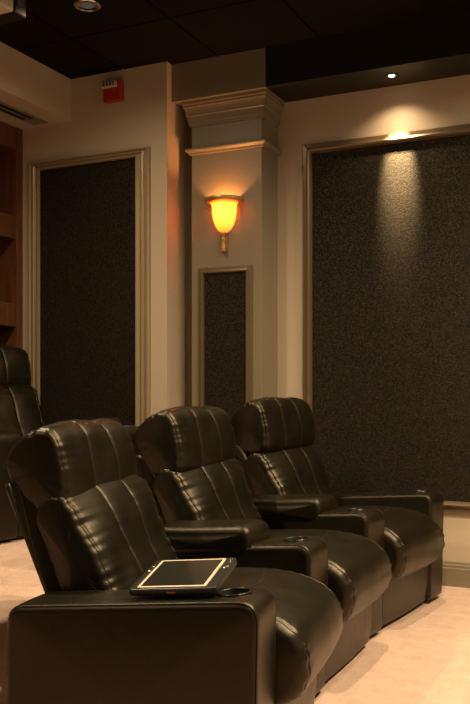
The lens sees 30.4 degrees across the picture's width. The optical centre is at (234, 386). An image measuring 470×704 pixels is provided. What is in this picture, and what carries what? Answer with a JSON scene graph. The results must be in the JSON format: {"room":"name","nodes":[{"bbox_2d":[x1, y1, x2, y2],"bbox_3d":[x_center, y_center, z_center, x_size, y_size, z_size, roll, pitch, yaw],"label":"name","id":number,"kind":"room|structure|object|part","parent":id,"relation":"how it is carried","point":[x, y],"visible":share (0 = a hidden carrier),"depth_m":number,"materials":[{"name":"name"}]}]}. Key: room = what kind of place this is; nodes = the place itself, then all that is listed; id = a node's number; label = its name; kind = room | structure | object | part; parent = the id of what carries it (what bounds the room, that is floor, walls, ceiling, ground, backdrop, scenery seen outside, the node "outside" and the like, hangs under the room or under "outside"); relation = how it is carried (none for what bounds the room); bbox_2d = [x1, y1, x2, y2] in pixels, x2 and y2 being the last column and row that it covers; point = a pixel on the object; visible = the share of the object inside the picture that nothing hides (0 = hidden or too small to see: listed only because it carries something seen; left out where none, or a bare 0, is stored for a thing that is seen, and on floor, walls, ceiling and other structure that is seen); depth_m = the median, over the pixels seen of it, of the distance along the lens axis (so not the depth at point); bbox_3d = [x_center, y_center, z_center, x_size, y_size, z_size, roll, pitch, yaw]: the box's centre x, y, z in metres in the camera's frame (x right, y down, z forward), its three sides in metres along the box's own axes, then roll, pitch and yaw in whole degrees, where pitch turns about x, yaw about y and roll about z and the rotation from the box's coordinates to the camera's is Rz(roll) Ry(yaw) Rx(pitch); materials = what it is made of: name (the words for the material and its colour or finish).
{"room":"home theater","nodes":[
{"label":"home theater","id":0,"kind":"room"},
{"bbox_2d":[0,539,44,703],"bbox_3d":[-2.005,0.915,2.538,1.995,0.310,5.855,0,0,25],"label":"floor","id":1,"kind":"structure","parent":0,"point":[20,582],"depth_m":3.33,"materials":[{"name":"beige carpet"}]},
{"bbox_2d":[0,122,22,348],"bbox_3d":[-2.030,-0.434,4.432,0.360,2.379,2.452,0,0,25],"label":"bookcase","id":2,"kind":"object","parent":1,"relation":"on","point":[11,138],"visible":0.55,"depth_m":5.43,"materials":[{"name":"brown wood"}]},
{"bbox_3d":[-2.024,-1.552,4.426,0.335,0.135,2.346,0,0,25],"label":"rail","id":3,"kind":"part","parent":2,"relation":"part of","materials":[{"name":"brown wood"}]},
{"bbox_2d":[0,345,138,542],"bbox_3d":[-1.150,0.257,4.700,0.979,1.005,0.992,0,0,40],"label":"recliner","id":4,"kind":"object","parent":1,"relation":"on","point":[20,411],"visible":0.34,"depth_m":4.87,"materials":[{"name":"brown leather"}]},
{"bbox_3d":[-1.382,0.479,4.393,0.706,0.529,0.216,0,0,40],"label":"armrest","id":5,"kind":"part","parent":4,"relation":"part of","materials":[{"name":"brown leather"}]},
{"bbox_3d":[-1.332,0.184,4.851,0.294,0.423,0.586,0,0,40],"label":"backrest","id":6,"kind":"part","parent":4,"relation":"part of","materials":[{"name":"brown leather"}]},
{"bbox_3d":[-0.799,0.479,4.910,0.706,0.529,0.216,0,0,40],"label":"armrest","id":7,"kind":"part","parent":4,"relation":"part of","materials":[{"name":"brown leather"}]},
{"bbox_2d":[0,42,70,128],"bbox_3d":[-2.599,-1.757,2.821,0.740,0.258,5.855,0,0,25],"label":"ceiling soffit","id":8,"kind":"structure","parent":0,"point":[27,85],"depth_m":5.02,"materials":[{"name":"beige paint"}]},
{"bbox_2d":[0,101,47,124],"bbox_3d":[-1.738,-1.623,4.208,0.110,0.008,2.500,0,0,25],"label":"grille","id":9,"kind":"object","parent":8,"relation":"attached to","point":[5,108],"visible":1,"depth_m":5.16,"materials":[{"name":"beige metal"}]},
{"bbox_2d":[22,61,191,415],"bbox_3d":[-1.002,-0.455,5.583,1.585,3.050,0.505,0,0,25],"label":"wall","id":10,"kind":"structure","parent":0,"point":[147,115],"depth_m":5.12,"materials":[{"name":"beige paint"}]},
{"bbox_2d":[28,146,150,425],"bbox_3d":[-0.898,-0.541,5.233,0.883,1.722,0.034,0,0,25],"label":"acoustic panel","id":11,"kind":"object","parent":10,"relation":"attached to","point":[89,216],"visible":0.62,"depth_m":5.22,"materials":[{"name":"brown fabric"}]},
{"bbox_2d":[102,79,123,103],"bbox_3d":[-0.729,-1.757,5.133,0.124,0.124,0.070,0,0,25],"label":"fire alarm","id":12,"kind":"object","parent":10,"relation":"attached to","point":[113,91],"visible":1,"depth_m":5.12,"materials":[{"name":"red plastic"}]},
{"bbox_2d":[106,90,116,98],"bbox_3d":[-0.732,-1.733,5.127,0.080,0.040,0.002,0,0,25],"label":"grille","id":13,"kind":"object","parent":12,"relation":"attached to","point":[110,94],"depth_m":5.13,"materials":[{"name":"red plastic"}]},
{"bbox_2d":[0,0,469,78],"bbox_3d":[0.094,-1.893,1.180,7.342,0.012,6.687,0,0,25],"label":"ceiling tiles","id":14,"kind":"structure","parent":0,"point":[72,42],"depth_m":4.50,"materials":[{"name":"black tile"}]},
{"bbox_2d":[0,0,25,24],"bbox_3d":[-1.246,-1.822,3.982,0.330,0.128,0.495,0,0,25],"label":"projector","id":15,"kind":"object","parent":14,"relation":"hanging from","point":[10,10],"visible":1,"depth_m":4.08,"materials":[{"name":"beige plastic"}]},
{"bbox_2d":[74,0,100,11],"bbox_3d":[-0.729,-1.883,4.276,0.134,0.006,0.134,0,0,25],"label":"recessed light","id":16,"kind":"object","parent":14,"relation":"attached to","point":[90,6],"visible":1,"depth_m":4.27,"materials":[{"name":"silver metal"}]},
{"bbox_3d":[-0.729,-1.883,4.276,0.065,0.005,0.065,0,0,34],"label":"bulb","id":17,"kind":"part","parent":16,"relation":"part of","materials":[{"name":"black"}]},
{"bbox_2d":[172,10,469,108],"bbox_3d":[2.273,-1.776,3.968,5.714,0.219,0.300,0,0,25],"label":"soffit","id":18,"kind":"structure","parent":0,"point":[438,47],"depth_m":4.67,"materials":[{"name":"paint"}]},
{"bbox_2d":[385,73,398,78],"bbox_3d":[0.840,-1.666,4.635,0.076,0.006,0.076,0,0,25],"label":"recessed light","id":19,"kind":"object","parent":18,"relation":"in","point":[389,75],"visible":1,"depth_m":4.63,"materials":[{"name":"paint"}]},
{"bbox_2d":[292,0,431,30],"bbox_3d":[0.285,-1.943,1.642,7.300,0.088,6.210,0,0,25],"label":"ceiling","id":20,"kind":"structure","parent":0,"point":[422,0],"depth_m":4.37,"materials":[{"name":"black"}]},
{"bbox_2d":[278,74,469,562],"bbox_3d":[2.369,-0.455,4.171,5.715,3.050,0.150,0,0,25],"label":"wall","id":21,"kind":"structure","parent":0,"point":[444,102],"depth_m":4.99,"materials":[{"name":"beige paint"}]},
{"bbox_2d":[182,89,283,440],"bbox_3d":[-0.010,-0.298,5.071,0.535,2.736,0.273,0,0,25],"label":"pilaster","id":22,"kind":"object","parent":21,"relation":"attached to","point":[235,150],"visible":0.7,"depth_m":4.97,"materials":[{"name":"beige paint"}]},
{"bbox_2d":[204,194,243,251],"bbox_3d":[-0.084,-0.929,4.935,0.238,0.312,0.119,0,0,25],"label":"wall sconce","id":23,"kind":"object","parent":22,"relation":"attached to","point":[224,206],"visible":1,"depth_m":4.93,"materials":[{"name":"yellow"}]},
{"bbox_3d":[-0.077,-0.978,4.948,0.180,0.186,0.090,0,0,25],"label":"lamp shade","id":24,"kind":"part","parent":23,"relation":"part of","materials":[{"name":"yellow glass"}]},
{"bbox_3d":[-0.060,-0.071,4.974,0.340,1.242,0.026,0,0,25],"label":"inset frame","id":25,"kind":"part","parent":22,"relation":"part of","materials":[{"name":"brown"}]},
{"bbox_3d":[-0.011,-1.593,5.071,0.535,0.146,0.272,0,0,25],"label":"crown","id":26,"kind":"part","parent":22,"relation":"part of","materials":[{"name":"beige paint"}]},
{"bbox_3d":[-0.008,-1.379,5.076,0.511,0.042,0.260,0,0,25],"label":"neck moulding","id":27,"kind":"part","parent":22,"relation":"part of","materials":[{"name":"beige paint"}]},
{"bbox_2d":[303,124,469,512],"bbox_3d":[1.543,-0.365,4.457,2.552,2.071,0.044,0,0,25],"label":"acoustic panel","id":28,"kind":"object","parent":21,"relation":"attached to","point":[386,217],"visible":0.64,"depth_m":4.79,"materials":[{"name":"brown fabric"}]},
{"bbox_2d":[442,561,469,587],"bbox_3d":[2.580,1.005,3.976,5.166,0.130,0.022,0,0,25],"label":"baseboard","id":29,"kind":"structure","parent":21,"relation":"attached to","point":[454,574],"depth_m":4.63,"materials":[{"name":"beige paint"}]},
{"bbox_2d":[314,586,469,703],"bbox_3d":[0.281,1.120,1.750,7.400,0.100,6.400,0,0,25],"label":"floor","id":30,"kind":"structure","parent":0,"point":[421,656],"depth_m":3.36,"materials":[{"name":"beige carpet"}]},
{"bbox_2d":[0,686,2,703],"bbox_3d":[-0.991,0.986,2.184,0.140,0.168,1.090,0,0,25],"label":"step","id":31,"kind":"structure","parent":30,"relation":"on","point":[1,689],"depth_m":2.62,"materials":[{"name":"beige carpet"}]},
{"bbox_2d":[5,419,343,703],"bbox_3d":[-0.196,0.587,2.572,0.962,0.967,0.810,0,0,17],"label":"recliner","id":32,"kind":"object","parent":30,"relation":"on","point":[91,527],"visible":0.94,"depth_m":2.29,"materials":[{"name":"brown leather"}]},
{"bbox_3d":[-0.377,0.494,2.732,0.294,0.423,0.586,0,0,17],"label":"backrest","id":33,"kind":"part","parent":32,"relation":"part of","materials":[{"name":"brown leather"}]},
{"bbox_3d":[-0.251,0.789,2.289,0.706,0.529,0.216,0,0,17],"label":"armrest","id":34,"kind":"part","parent":32,"relation":"part of","materials":[{"name":"brown leather"}]},
{"bbox_2d":[129,558,236,595],"bbox_3d":[-0.135,0.504,2.304,0.243,0.076,0.204,0,0,18],"label":"tablet computer","id":35,"kind":"object","parent":32,"relation":"on","point":[181,576],"visible":1,"depth_m":2.27,"materials":[{"name":"black plastic"}]},
{"bbox_3d":[-0.062,0.723,2.633,0.723,0.279,0.600,0,0,17],"label":"seat","id":36,"kind":"part","parent":32,"relation":"part of","materials":[{"name":"brown leather"}]},
{"bbox_2d":[136,406,391,694],"bbox_3d":[0.074,0.574,3.365,0.926,0.993,0.798,0,0,25],"label":"recliner","id":37,"kind":"object","parent":30,"relation":"on","point":[207,509],"visible":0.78,"depth_m":3.32,"materials":[{"name":"brown leather"}]},
{"bbox_3d":[-0.090,0.494,3.553,0.294,0.423,0.586,0,0,25],"label":"backrest","id":38,"kind":"part","parent":37,"relation":"part of","materials":[{"name":"brown leather"}]},
{"bbox_3d":[-0.027,0.789,3.096,0.706,0.529,0.216,0,0,25],"label":"armrest","id":39,"kind":"part","parent":37,"relation":"part of","materials":[{"name":"brown leather"}]},
{"bbox_3d":[0.208,0.723,3.410,0.723,0.279,0.600,0,0,25],"label":"seat","id":40,"kind":"part","parent":37,"relation":"part of","materials":[{"name":"brown leather"}]},
{"bbox_2d":[231,397,444,635],"bbox_3d":[0.489,0.560,4.190,0.926,1.021,0.991,0,0,33],"label":"recliner","id":41,"kind":"object","parent":30,"relation":"on","point":[287,478],"visible":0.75,"depth_m":4.11,"materials":[{"name":"brown leather"}]},
{"bbox_3d":[0.298,0.494,4.315,0.294,0.423,0.586,0,0,33],"label":"backrest","id":42,"kind":"part","parent":41,"relation":"part of","materials":[{"name":"brown leather"}]},
{"bbox_3d":[0.304,0.789,3.854,0.706,0.529,0.216,0,0,33],"label":"armrest","id":43,"kind":"part","parent":41,"relation":"part of","materials":[{"name":"brown leather"}]},
{"bbox_3d":[0.718,0.789,4.504,0.706,0.529,0.216,0,0,33],"label":"armrest","id":44,"kind":"part","parent":41,"relation":"part of","materials":[{"name":"brown leather"}]},
{"bbox_3d":[0.576,0.723,4.138,0.723,0.279,0.600,0,0,33],"label":"seat","id":45,"kind":"part","parent":41,"relation":"part of","materials":[{"name":"brown leather"}]}
]}

